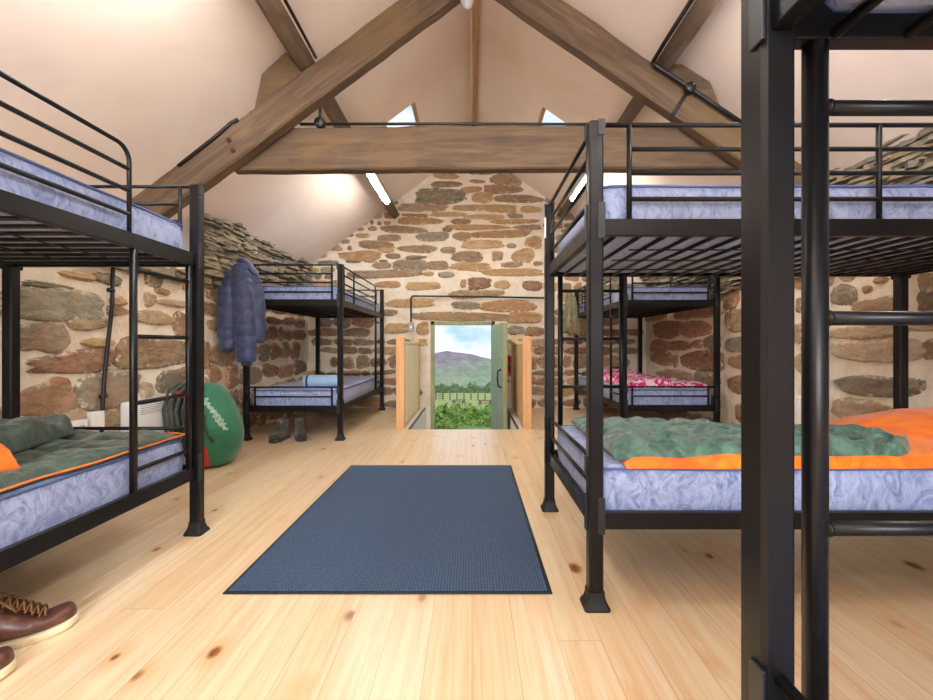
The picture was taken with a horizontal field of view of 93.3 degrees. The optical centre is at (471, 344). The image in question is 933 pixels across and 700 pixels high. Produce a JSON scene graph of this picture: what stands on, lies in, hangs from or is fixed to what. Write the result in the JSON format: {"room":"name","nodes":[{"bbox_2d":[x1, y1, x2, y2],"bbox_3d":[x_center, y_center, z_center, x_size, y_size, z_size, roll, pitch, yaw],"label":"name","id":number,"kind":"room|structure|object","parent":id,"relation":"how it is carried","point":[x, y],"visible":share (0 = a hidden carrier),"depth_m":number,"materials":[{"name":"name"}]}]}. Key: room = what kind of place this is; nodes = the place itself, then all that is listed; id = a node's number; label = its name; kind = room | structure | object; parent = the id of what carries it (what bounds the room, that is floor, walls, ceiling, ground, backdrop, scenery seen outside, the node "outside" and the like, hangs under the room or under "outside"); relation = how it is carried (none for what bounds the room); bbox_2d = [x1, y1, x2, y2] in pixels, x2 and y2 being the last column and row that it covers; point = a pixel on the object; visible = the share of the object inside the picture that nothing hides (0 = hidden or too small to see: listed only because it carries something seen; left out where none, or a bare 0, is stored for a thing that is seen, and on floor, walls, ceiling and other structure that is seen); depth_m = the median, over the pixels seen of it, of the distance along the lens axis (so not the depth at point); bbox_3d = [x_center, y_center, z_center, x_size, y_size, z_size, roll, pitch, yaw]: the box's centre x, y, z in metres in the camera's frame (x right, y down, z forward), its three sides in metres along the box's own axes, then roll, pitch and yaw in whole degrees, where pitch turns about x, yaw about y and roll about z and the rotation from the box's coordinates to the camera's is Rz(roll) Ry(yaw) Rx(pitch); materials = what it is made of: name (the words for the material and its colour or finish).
{"room":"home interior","nodes":[
{"label":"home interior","id":0,"kind":"room"},
{"bbox_2d":[0,228,308,431],"bbox_3d":[-2.441,-0.203,1.666,0.060,2.304,9.868,0,0,0],"label":"wall","id":1,"kind":"structure","parent":0,"point":[64,311],"depth_m":2.98,"materials":[{"name":"stone"}]},
{"bbox_2d":[71,419,87,426],"bbox_3d":[-2.409,0.505,2.660,0.042,0.090,0.160,0,0,0],"label":"outlet","id":2,"kind":"object","parent":1,"relation":"attached to","point":[82,422],"visible":0.3,"depth_m":2.69,"materials":[{"name":"white plastic"}]},
{"bbox_2d":[87,410,104,430],"bbox_3d":[-2.408,0.485,2.815,0.045,0.120,0.090,0,0,0],"label":"switch box","id":3,"kind":"object","parent":1,"relation":"attached to","point":[95,418],"visible":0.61,"depth_m":2.79,"materials":[{"name":"white plastic"}]},
{"bbox_2d":[98,267,115,431],"bbox_3d":[-2.406,0.160,2.902,0.032,1.471,0.120,0,0,0],"label":"conduit","id":4,"kind":"object","parent":1,"relation":"attached to","point":[103,395],"visible":0.79,"depth_m":2.90,"materials":[{"name":"black metal"}]},
{"bbox_2d":[120,394,173,431],"bbox_3d":[-2.399,0.605,3.295,0.102,0.420,0.550,0,0,0],"label":"heater","id":5,"kind":"object","parent":1,"relation":"attached to","point":[149,414],"visible":0.39,"depth_m":3.20,"materials":[{"name":"white metal"}]},
{"bbox_2d":[115,213,314,289],"bbox_3d":[-2.405,-0.891,1.882,0.131,0.747,10.103,0,0,0],"label":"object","id":6,"kind":"structure","parent":1,"relation":"attached to","point":[221,236],"depth_m":4.46,"materials":[{"name":"beige stone"}]},
{"bbox_2d":[0,0,470,263],"bbox_3d":[-1.610,-1.800,1.750,3.180,2.369,9.900,0,0,0],"label":"ceiling","id":7,"kind":"structure","parent":0,"point":[162,78],"depth_m":2.90,"materials":[{"name":"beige paint"}]},
{"bbox_2d":[132,0,460,218],"bbox_3d":[-1.081,-1.805,3.058,2.679,2.073,0.125,0,0,0],"label":"rafter","id":8,"kind":"object","parent":7,"relation":"attached to","point":[373,43],"visible":0.9,"depth_m":3.01,"materials":[{"name":"brown wood"}]},
{"bbox_2d":[177,118,238,166],"bbox_3d":[-1.801,-1.380,3.000,0.421,0.336,0.024,0,0,0],"label":"cable","id":9,"kind":"object","parent":8,"relation":"attached to","point":[235,120],"visible":1,"depth_m":2.99,"materials":[{"name":"black metal"}]},
{"bbox_2d":[255,53,301,106],"bbox_3d":[-1.326,-1.814,3.085,0.388,0.428,0.070,0,0,0],"label":"cleat","id":10,"kind":"object","parent":8,"relation":"attached to","point":[284,69],"visible":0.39,"depth_m":3.05,"materials":[{"name":"brown wood"}]},
{"bbox_2d":[255,0,399,218],"bbox_3d":[-1.182,-1.989,1.700,0.203,0.222,9.800,0,0,0],"label":"purlin","id":11,"kind":"object","parent":8,"relation":"on","point":[274,11],"visible":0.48,"depth_m":2.81,"materials":[{"name":"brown wood"}]},
{"bbox_2d":[283,0,316,58],"bbox_3d":[-1.073,-1.980,1.515,0.025,0.019,3.030,0,0,0],"label":"cable","id":12,"kind":"object","parent":11,"relation":"attached to","point":[285,1],"visible":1,"depth_m":2.73,"materials":[{"name":"black metal"}]},
{"bbox_2d":[366,174,390,203],"bbox_3d":[-1.100,-1.853,5.100,0.096,0.069,1.200,0,0,0],"label":"light","id":13,"kind":"object","parent":11,"relation":"attached to","point":[373,178],"visible":0.65,"depth_m":5.15,"materials":[{"name":"white plastic"}]},
{"bbox_2d":[460,0,473,9],"bbox_3d":[-0.034,-2.359,2.980,0.108,0.170,0.110,0,0,0],"label":"lamp","id":14,"kind":"object","parent":8,"relation":"hanging from","point":[466,4],"visible":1,"depth_m":2.96,"materials":[{"name":"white glass"}]},
{"bbox_2d":[234,126,740,174],"bbox_3d":[0.122,-1.407,3.174,3.660,0.316,0.103,0,0,0],"label":"tie beam","id":15,"kind":"structure","parent":8,"relation":"attached to","point":[407,149],"depth_m":3.12,"materials":[{"name":"brown wood"}]},
{"bbox_2d":[314,117,325,128],"bbox_3d":[-1.078,-1.574,3.118,0.076,0.076,0.048,0,0,0],"label":"junction box","id":16,"kind":"object","parent":15,"relation":"attached to","point":[319,122],"visible":1,"depth_m":3.10,"materials":[{"name":"metal"}]},
{"bbox_2d":[299,122,587,125],"bbox_3d":[0.009,-1.581,3.150,2.481,0.023,0.020,0,0,0],"label":"conduit","id":17,"kind":"object","parent":15,"relation":"attached to","point":[327,123],"visible":0.71,"depth_m":3.14,"materials":[{"name":"black metal"}]},
{"bbox_2d":[382,102,419,126],"bbox_3d":[-0.800,-2.504,4.985,0.400,0.398,0.730,0,0,0],"label":"window","id":18,"kind":"structure","parent":7,"relation":"attached to","point":[410,114],"depth_m":4.92,"materials":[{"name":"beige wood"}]},
{"bbox_2d":[411,409,515,428],"bbox_3d":[-0.092,1.347,5.750,1.213,0.796,1.640,0,0,0],"label":"wall","id":19,"kind":"structure","parent":0,"point":[421,422],"depth_m":5.87,"materials":[{"name":"grey paint"}]},
{"bbox_2d":[405,408,522,428],"bbox_3d":[-0.092,0.942,5.770,1.335,0.006,1.560,0,0,0],"label":"trim","id":20,"kind":"structure","parent":19,"relation":"attached to","point":[421,409],"depth_m":5.62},
{"bbox_2d":[0,408,932,699],"bbox_3d":[0.075,1.005,1.725,5.250,0.120,9.850,0,0,0],"label":"floor","id":21,"kind":"structure","parent":0,"point":[156,621],"depth_m":1.56,"materials":[{"name":"brown wood"}]},
{"bbox_2d":[0,646,16,679],"bbox_3d":[-1.443,0.864,1.191,0.298,0.163,0.121,0,0,-36],"label":"leather shoe","id":22,"kind":"object","parent":21,"relation":"on","point":[8,660],"visible":1,"depth_m":1.25,"materials":[{"name":"brown leather"}]},
{"bbox_2d":[0,592,78,649],"bbox_3d":[-1.456,0.864,1.407,0.298,0.163,0.121,0,0,-40],"label":"leather shoe","id":23,"kind":"object","parent":21,"relation":"on","point":[25,623],"visible":1,"depth_m":1.40,"materials":[{"name":"brown leather"}]},
{"bbox_2d":[0,70,209,572],"bbox_3d":[-1.853,0.069,1.205,1.024,1.752,2.112,0,0,0],"label":"bunk bed","id":24,"kind":"object","parent":21,"relation":"on","point":[21,208],"visible":0.76,"depth_m":1.88,"materials":[{"name":"black metal"}]},
{"bbox_2d":[0,148,183,260],"bbox_3d":[-1.853,-0.506,1.205,0.885,0.198,1.960,0,0,0],"label":"mattress","id":25,"kind":"object","parent":24,"relation":"on","point":[147,223],"visible":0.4,"depth_m":1.64,"materials":[{"name":"blue fabric"}]},
{"bbox_2d":[0,437,183,548],"bbox_3d":[-1.853,0.545,1.205,0.885,0.211,1.960,0,0,0],"label":"mattress","id":26,"kind":"object","parent":24,"relation":"on","point":[28,510],"visible":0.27,"depth_m":1.56,"materials":[{"name":"blue fabric"}]},
{"bbox_2d":[0,414,184,493],"bbox_3d":[-1.836,0.354,1.354,0.891,0.190,1.636,0,0,0],"label":"sleeping bag","id":27,"kind":"object","parent":26,"relation":"on","point":[33,449],"visible":0.96,"depth_m":1.70,"materials":[{"name":"green fabric"}]},
{"bbox_2d":[161,381,243,467],"bbox_3d":[-2.096,0.610,3.475,0.552,0.669,0.394,0,0,0],"label":"backpack","id":28,"kind":"object","parent":21,"relation":"on","point":[223,422],"visible":0.66,"depth_m":3.36,"materials":[{"name":"green fabric"}]},
{"bbox_2d":[268,419,290,443],"bbox_3d":[-1.885,0.836,4.354,0.145,0.217,0.280,0,0,10],"label":"boot","id":29,"kind":"object","parent":21,"relation":"on","point":[281,433],"visible":1,"depth_m":4.33,"materials":[{"name":"grey leather"}]},
{"bbox_2d":[294,417,310,441],"bbox_3d":[-1.709,0.836,4.433,0.145,0.217,0.280,0,0,-29],"label":"boot","id":30,"kind":"object","parent":21,"relation":"on","point":[300,435],"visible":1,"depth_m":4.37,"materials":[{"name":"grey leather"}]},
{"bbox_2d":[243,263,384,440],"bbox_3d":[-1.778,0.069,5.390,1.024,1.752,2.112,0,0,0],"label":"bunk bed","id":31,"kind":"object","parent":21,"relation":"on","point":[338,308],"visible":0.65,"depth_m":4.38,"materials":[{"name":"black metal"}]},
{"bbox_2d":[216,258,265,365],"bbox_3d":[-2.217,-0.323,4.235,0.416,1.046,0.275,0,0,0],"label":"puffer jacket","id":32,"kind":"object","parent":31,"relation":"hanging from","point":[240,301],"visible":1,"depth_m":4.15,"materials":[{"name":"blue fabric"}]},
{"bbox_2d":[252,376,378,404],"bbox_3d":[-1.778,0.545,5.390,0.885,0.211,1.960,0,0,0],"label":"mattress","id":33,"kind":"object","parent":31,"relation":"on","point":[354,387],"visible":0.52,"depth_m":4.42,"materials":[{"name":"blue fabric"}]},
{"bbox_2d":[302,374,336,385],"bbox_3d":[-1.577,0.378,4.620,0.384,0.136,0.136,0,0,0],"label":"roll","id":34,"kind":"object","parent":33,"relation":"on","point":[308,380],"visible":0.73,"depth_m":4.56,"materials":[{"name":"blue fabric"}]},
{"bbox_2d":[261,286,378,311],"bbox_3d":[-1.778,-0.506,5.390,0.885,0.198,1.960,0,0,0],"label":"mattress","id":35,"kind":"object","parent":31,"relation":"on","point":[265,288],"visible":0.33,"depth_m":4.42,"materials":[{"name":"blue fabric"}]},
{"bbox_2d":[223,465,552,593],"bbox_3d":[-0.320,0.940,2.553,1.250,0.010,1.775,0,0,0],"label":"rug","id":36,"kind":"object","parent":21,"relation":"on","point":[376,529],"visible":1,"depth_m":2.10,"materials":[{"name":"blue woven fabric"},{"name":"black rubber"}]},
{"bbox_2d":[396,336,419,428],"bbox_3d":[-0.807,0.422,5.709,0.095,1.045,1.508,0,0,0],"label":"stair railing","id":37,"kind":"object","parent":21,"relation":"on","point":[407,352],"visible":1,"depth_m":5.23,"materials":[{"name":"orange wood"}]},
{"bbox_2d":[511,336,531,428],"bbox_3d":[0.621,0.422,5.709,0.102,1.045,1.515,0,0,0],"label":"stair railing","id":38,"kind":"object","parent":21,"relation":"on","point":[521,351],"visible":1,"depth_m":5.01,"materials":[{"name":"orange wood"}]},
{"bbox_2d":[573,277,719,422],"bbox_3d":[1.998,0.069,5.440,1.024,1.752,2.112,0,0,0],"label":"bunk bed","id":39,"kind":"object","parent":21,"relation":"on","point":[639,309],"visible":0.55,"depth_m":4.43,"materials":[{"name":"black metal"}]},
{"bbox_2d":[563,293,580,336],"bbox_3d":[1.433,-0.445,6.363,0.265,0.660,0.123,0,0,0],"label":"jacket","id":40,"kind":"object","parent":39,"relation":"hanging from","point":[571,325],"visible":0.99,"depth_m":6.33,"materials":[{"name":"fabric"}]},
{"bbox_2d":[579,376,710,404],"bbox_3d":[1.998,0.545,5.440,0.885,0.211,1.960,0,0,0],"label":"mattress","id":41,"kind":"object","parent":39,"relation":"on","point":[606,391],"visible":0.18,"depth_m":4.46,"materials":[{"name":"blue fabric"}]},
{"bbox_2d":[603,368,707,385],"bbox_3d":[2.039,0.372,5.245,0.856,0.141,1.448,0,0,0],"label":"duvet","id":42,"kind":"object","parent":41,"relation":"on","point":[634,378],"visible":0.76,"depth_m":4.67,"materials":[{"name":"fabric"}]},
{"bbox_2d":[579,287,710,312],"bbox_3d":[1.998,-0.507,5.440,0.885,0.199,1.960,0,0,0],"label":"mattress","id":43,"kind":"object","parent":39,"relation":"on","point":[614,296],"visible":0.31,"depth_m":4.46,"materials":[{"name":"blue fabric"}]},
{"bbox_2d":[540,118,932,612],"bbox_3d":[1.455,0.069,2.062,2.112,1.752,1.024,0,0,0],"label":"bunk bed","id":44,"kind":"object","parent":21,"relation":"on","point":[591,504],"visible":0.72,"depth_m":1.59,"materials":[{"name":"black metal"}]},
{"bbox_2d":[544,218,545,237],"bbox_3d":[0.413,-0.662,2.487,0.009,0.115,0.005,0,0,0],"label":"paper label","id":45,"kind":"object","parent":44,"relation":"attached to","point":[544,218],"visible":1,"depth_m":2.48,"materials":[{"name":"white paper"}]},
{"bbox_2d":[557,425,932,509],"bbox_3d":[1.455,0.545,2.062,1.960,0.212,0.885,0,0,0],"label":"mattress","id":46,"kind":"object","parent":44,"relation":"on","point":[624,488],"visible":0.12,"depth_m":1.62,"materials":[{"name":"blue fabric"}]},
{"bbox_2d":[571,407,932,468],"bbox_3d":[1.467,0.371,2.003,1.870,0.169,0.793,0,0,0],"label":"sleeping bag","id":47,"kind":"object","parent":46,"relation":"on","point":[893,438],"visible":0.72,"depth_m":1.70,"materials":[{"name":"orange fabric"}]},
{"bbox_2d":[557,185,932,272],"bbox_3d":[1.455,-0.506,2.062,1.960,0.198,0.885,0,0,0],"label":"mattress","id":48,"kind":"object","parent":44,"relation":"on","point":[614,196],"visible":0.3,"depth_m":1.63,"materials":[{"name":"blue fabric"}]},
{"bbox_2d":[741,0,932,699],"bbox_3d":[1.396,0.069,0.108,2.096,1.752,1.027,0,0,0],"label":"bunk bed","id":49,"kind":"object","parent":21,"relation":"on","point":[771,30],"visible":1,"depth_m":0.56,"materials":[{"name":"black metal"}]},
{"bbox_2d":[824,0,932,12],"bbox_3d":[1.396,-0.506,0.108,1.959,0.198,0.885,0,0,0],"label":"mattress","id":50,"kind":"object","parent":49,"relation":"on","point":[843,6],"visible":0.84,"depth_m":0.53,"materials":[{"name":"blue fabric"}]},
{"bbox_2d":[308,173,645,428],"bbox_3d":[0.075,-0.655,6.832,5.250,4.800,0.538,0,0,0],"label":"wall","id":51,"kind":"structure","parent":0,"point":[452,234],"depth_m":6.59,"materials":[{"name":"stone"}]},
{"bbox_2d":[409,323,413,330],"bbox_3d":[-0.908,-0.268,6.552,0.070,0.120,0.056,0,0,0],"label":"switch box","id":52,"kind":"object","parent":51,"relation":"attached to","point":[411,325],"visible":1,"depth_m":6.53,"materials":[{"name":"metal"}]},
{"bbox_2d":[431,321,494,428],"bbox_3d":[-0.138,0.685,6.640,0.965,2.080,0.100,0,0,0],"label":"trim","id":53,"kind":"structure","parent":51,"relation":"attached to","point":[433,323],"depth_m":6.59,"materials":[{"name":"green wood"}]},
{"bbox_2d":[410,295,543,321],"bbox_3d":[0.083,-0.542,6.550,2.007,0.398,0.026,0,0,0],"label":"conduit","id":54,"kind":"object","parent":51,"relation":"attached to","point":[412,296],"visible":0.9,"depth_m":6.54,"materials":[{"name":"black metal"}]},
{"bbox_2d":[491,323,506,428],"bbox_3d":[0.342,0.698,6.152,0.122,1.975,0.858,0,0,-8],"label":"door","id":55,"kind":"structure","parent":51,"relation":"in","point":[498,331],"depth_m":5.97,"materials":[{"name":"green paint"}]},
{"bbox_2d":[508,356,510,371],"bbox_3d":[0.552,0.281,6.542,0.052,0.240,0.136,0,0,0],"label":"hook block","id":56,"kind":"object","parent":51,"relation":"attached to","point":[509,357],"visible":0.94,"depth_m":6.48,"materials":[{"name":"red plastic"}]},
{"bbox_2d":[470,0,932,216],"bbox_3d":[1.415,-1.995,1.750,2.870,1.980,9.900,0,0,0],"label":"ceiling","id":57,"kind":"structure","parent":0,"point":[521,71],"depth_m":3.13,"materials":[{"name":"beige paint"}]},
{"bbox_2d":[472,0,478,126],"bbox_3d":[0.025,-2.930,1.700,0.058,0.090,9.800,0,0,0],"label":"ridge beam","id":58,"kind":"structure","parent":57,"relation":"attached to","point":[476,2],"depth_m":4.36,"materials":[{"name":"brown wood"}]},
{"bbox_2d":[538,107,564,122],"bbox_3d":[0.905,-2.447,4.930,0.350,0.342,0.740,0,0,0],"label":"window","id":59,"kind":"structure","parent":57,"relation":"attached to","point":[546,116],"depth_m":4.82,"materials":[{"name":"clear glass"}]},
{"bbox_2d":[645,156,932,423],"bbox_3d":[2.590,-0.204,1.676,0.064,2.302,9.918,0,0,0],"label":"wall","id":60,"kind":"structure","parent":0,"point":[679,345],"depth_m":3.11,"materials":[{"name":"stone"}]},
{"bbox_2d":[495,0,830,184],"bbox_3d":[1.210,-1.831,3.064,2.724,1.964,0.102,0,0,0],"label":"rafter","id":61,"kind":"object","parent":60,"relation":"attached to","point":[558,21],"visible":0.66,"depth_m":3.02,"materials":[{"name":"brown wood"}]},
{"bbox_2d":[557,0,719,217],"bbox_3d":[1.335,-1.951,1.700,0.152,0.145,9.800,0,0,0],"label":"purlin","id":62,"kind":"object","parent":61,"relation":"on","point":[700,10],"visible":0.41,"depth_m":2.78,"materials":[{"name":"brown wood"}]},
{"bbox_2d":[569,173,585,200],"bbox_3d":[1.280,-1.853,5.000,0.096,0.069,1.200,0,0,0],"label":"light","id":63,"kind":"object","parent":62,"relation":"attached to","point":[582,181],"visible":0.36,"depth_m":5.18,"materials":[{"name":"white plastic"}]},
{"bbox_2d":[651,0,693,62],"bbox_3d":[1.232,-1.930,-0.057,0.035,0.047,6.087,0,0,0],"label":"cable","id":64,"kind":"object","parent":62,"relation":"attached to","point":[689,3],"visible":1,"depth_m":2.69,"materials":[{"name":"black metal"}]},
{"bbox_2d":[669,91,687,118],"bbox_3d":[1.415,-1.643,2.986,0.146,0.213,0.026,0,0,2],"label":"conduit","id":65,"kind":"object","parent":61,"relation":"attached to","point":[680,102],"visible":0.88,"depth_m":2.98,"materials":[{"name":"black metal"}]},
{"bbox_2d":[683,81,696,94],"bbox_3d":[1.476,-1.741,2.978,0.072,0.072,0.048,0,0,0],"label":"junction box","id":66,"kind":"object","parent":61,"relation":"attached to","point":[690,87],"visible":1,"depth_m":2.96,"materials":[{"name":"metal"}]},
{"bbox_2d":[669,64,719,104],"bbox_3d":[1.522,-1.778,3.085,0.448,0.341,0.070,0,0,0],"label":"cleat","id":67,"kind":"object","parent":61,"relation":"attached to","point":[681,71],"visible":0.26,"depth_m":3.05,"materials":[{"name":"brown wood"}]},
{"bbox_2d":[651,62,740,122],"bbox_3d":[1.538,-1.704,2.985,0.644,0.448,0.030,0,0,0],"label":"conduit","id":68,"kind":"object","parent":61,"relation":"attached to","point":[655,65],"visible":0.87,"depth_m":2.97,"materials":[{"name":"black metal"}]},
{"bbox_2d":[640,128,932,296],"bbox_3d":[2.555,-0.895,1.850,0.131,0.754,10.086,0,0,0],"label":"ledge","id":69,"kind":"structure","parent":60,"relation":"attached to","point":[897,161],"depth_m":2.69,"materials":[{"name":"beige stone"}]},
{"bbox_2d":[794,395,800,423],"bbox_3d":[2.549,0.605,3.630,0.102,0.420,0.540,0,0,0],"label":"heater","id":70,"kind":"object","parent":60,"relation":"attached to","point":[797,399],"visible":0.06,"depth_m":3.38,"materials":[{"name":"white metal"}]},
{"label":"outside","id":71,"kind":"structure","parent":0,"visible":0},
{"bbox_2d":[435,393,490,428],"bbox_3d":[0.000,18.399,163.550,513.333,33.165,312.900,0,0,0],"label":"field","id":72,"kind":"structure","parent":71,"point":[473,401],"depth_m":69.08,"materials":[{"name":"green plant"}]},
{"bbox_2d":[435,385,445,392],"bbox_3d":[-16.118,20.143,200.411,8.975,4.705,8.654,0,0,0],"label":"tree","id":73,"kind":"object","parent":72,"relation":"on","point":[438,389],"visible":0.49,"depth_m":198.59,"materials":[{"name":"green plant"}]},
{"bbox_2d":[439,383,447,392],"bbox_3d":[-15.764,22.304,225.396,8.066,5.778,8.927,0,0,0],"label":"tree","id":74,"kind":"object","parent":72,"relation":"on","point":[441,384],"visible":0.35,"depth_m":223.71,"materials":[{"name":"green plant"}]},
{"bbox_2d":[435,404,456,422],"bbox_3d":[-1.507,3.036,18.864,1.874,0.960,1.840,0,0,0],"label":"bush","id":75,"kind":"object","parent":72,"relation":"on","point":[441,405],"visible":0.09,"depth_m":19.18,"materials":[{"name":"green plant"}]},
{"bbox_2d":[435,407,463,428],"bbox_3d":[-0.962,2.303,13.532,1.426,0.798,1.370,0,0,0],"label":"bush","id":76,"kind":"object","parent":72,"relation":"on","point":[443,417],"visible":0.71,"depth_m":13.53,"materials":[{"name":"green plant"}]},
{"bbox_2d":[444,382,462,392],"bbox_3d":[-8.416,19.704,199.367,8.971,5.730,8.907,0,0,0],"label":"tree","id":77,"kind":"object","parent":72,"relation":"on","point":[453,386],"visible":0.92,"depth_m":199.46,"materials":[{"name":"green plant"}]},
{"bbox_2d":[442,402,468,420],"bbox_3d":[-0.966,3.373,21.936,1.945,1.030,1.999,0,0,0],"label":"bush","id":78,"kind":"object","parent":72,"relation":"on","point":[454,405],"visible":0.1,"depth_m":22.11,"materials":[{"name":"green plant"}]},
{"bbox_2d":[451,399,466,405],"bbox_3d":[-1.684,7.493,57.000,1.800,0.788,1.700,0,0,-17],"label":"picnic table","id":79,"kind":"object","parent":72,"relation":"on","point":[453,401],"visible":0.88,"depth_m":57.31,"materials":[{"name":"brown wood"}]},
{"bbox_2d":[453,385,465,392],"bbox_3d":[-5.984,22.952,224.454,8.796,4.609,8.986,0,0,0],"label":"tree","id":80,"kind":"object","parent":72,"relation":"on","point":[460,387],"visible":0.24,"depth_m":224.81,"materials":[{"name":"green plant"}]},
{"bbox_2d":[452,402,478,422],"bbox_3d":[-0.532,3.121,19.895,1.994,1.065,1.820,0,0,40],"label":"bush","id":81,"kind":"object","parent":72,"relation":"on","point":[457,407],"visible":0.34,"depth_m":19.94,"materials":[{"name":"green plant"}]},
{"bbox_2d":[464,382,481,392],"bbox_3d":[0.539,19.448,200.501,8.946,5.998,8.975,0,0,0],"label":"tree","id":82,"kind":"object","parent":72,"relation":"on","point":[472,389],"visible":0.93,"depth_m":198.93,"materials":[{"name":"green plant"}]},
{"bbox_2d":[458,406,490,424],"bbox_3d":[0.193,2.936,18.130,1.679,0.889,1.596,0,0,0],"label":"bush","id":83,"kind":"object","parent":72,"relation":"on","point":[473,412],"visible":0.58,"depth_m":17.82,"materials":[{"name":"green plant"}]},
{"bbox_2d":[467,414,490,426],"bbox_3d":[0.787,2.706,15.964,1.965,0.740,1.959,0,0,0],"label":"bush","id":84,"kind":"object","parent":72,"relation":"on","point":[480,422],"visible":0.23,"depth_m":15.92,"materials":[{"name":"green plant"}]},
{"bbox_2d":[472,404,490,417],"bbox_3d":[0.702,3.319,21.113,2.000,0.914,2.087,0,0,0],"label":"bush","id":85,"kind":"object","parent":72,"relation":"on","point":[486,407],"visible":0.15,"depth_m":21.12,"materials":[{"name":"green plant"}]},
{"bbox_2d":[477,400,490,406],"bbox_3d":[1.625,7.310,55.000,1.800,0.788,1.700,0,0,11],"label":"picnic table","id":86,"kind":"object","parent":72,"relation":"on","point":[480,403],"visible":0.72,"depth_m":54.75,"materials":[{"name":"brown wood"}]},
{"bbox_2d":[481,381,490,392],"bbox_3d":[7.940,19.435,199.500,8.753,6.030,8.717,0,0,0],"label":"tree","id":87,"kind":"object","parent":72,"relation":"on","point":[488,383],"visible":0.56,"depth_m":199.12,"materials":[{"name":"green plant"}]},
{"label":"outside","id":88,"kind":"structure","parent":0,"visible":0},
{"bbox_2d":[435,351,490,391],"bbox_3d":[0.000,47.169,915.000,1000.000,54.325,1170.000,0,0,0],"label":"hills","id":89,"kind":"structure","parent":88,"point":[461,369],"depth_m":1003.34,"materials":[{"name":"green plant"}]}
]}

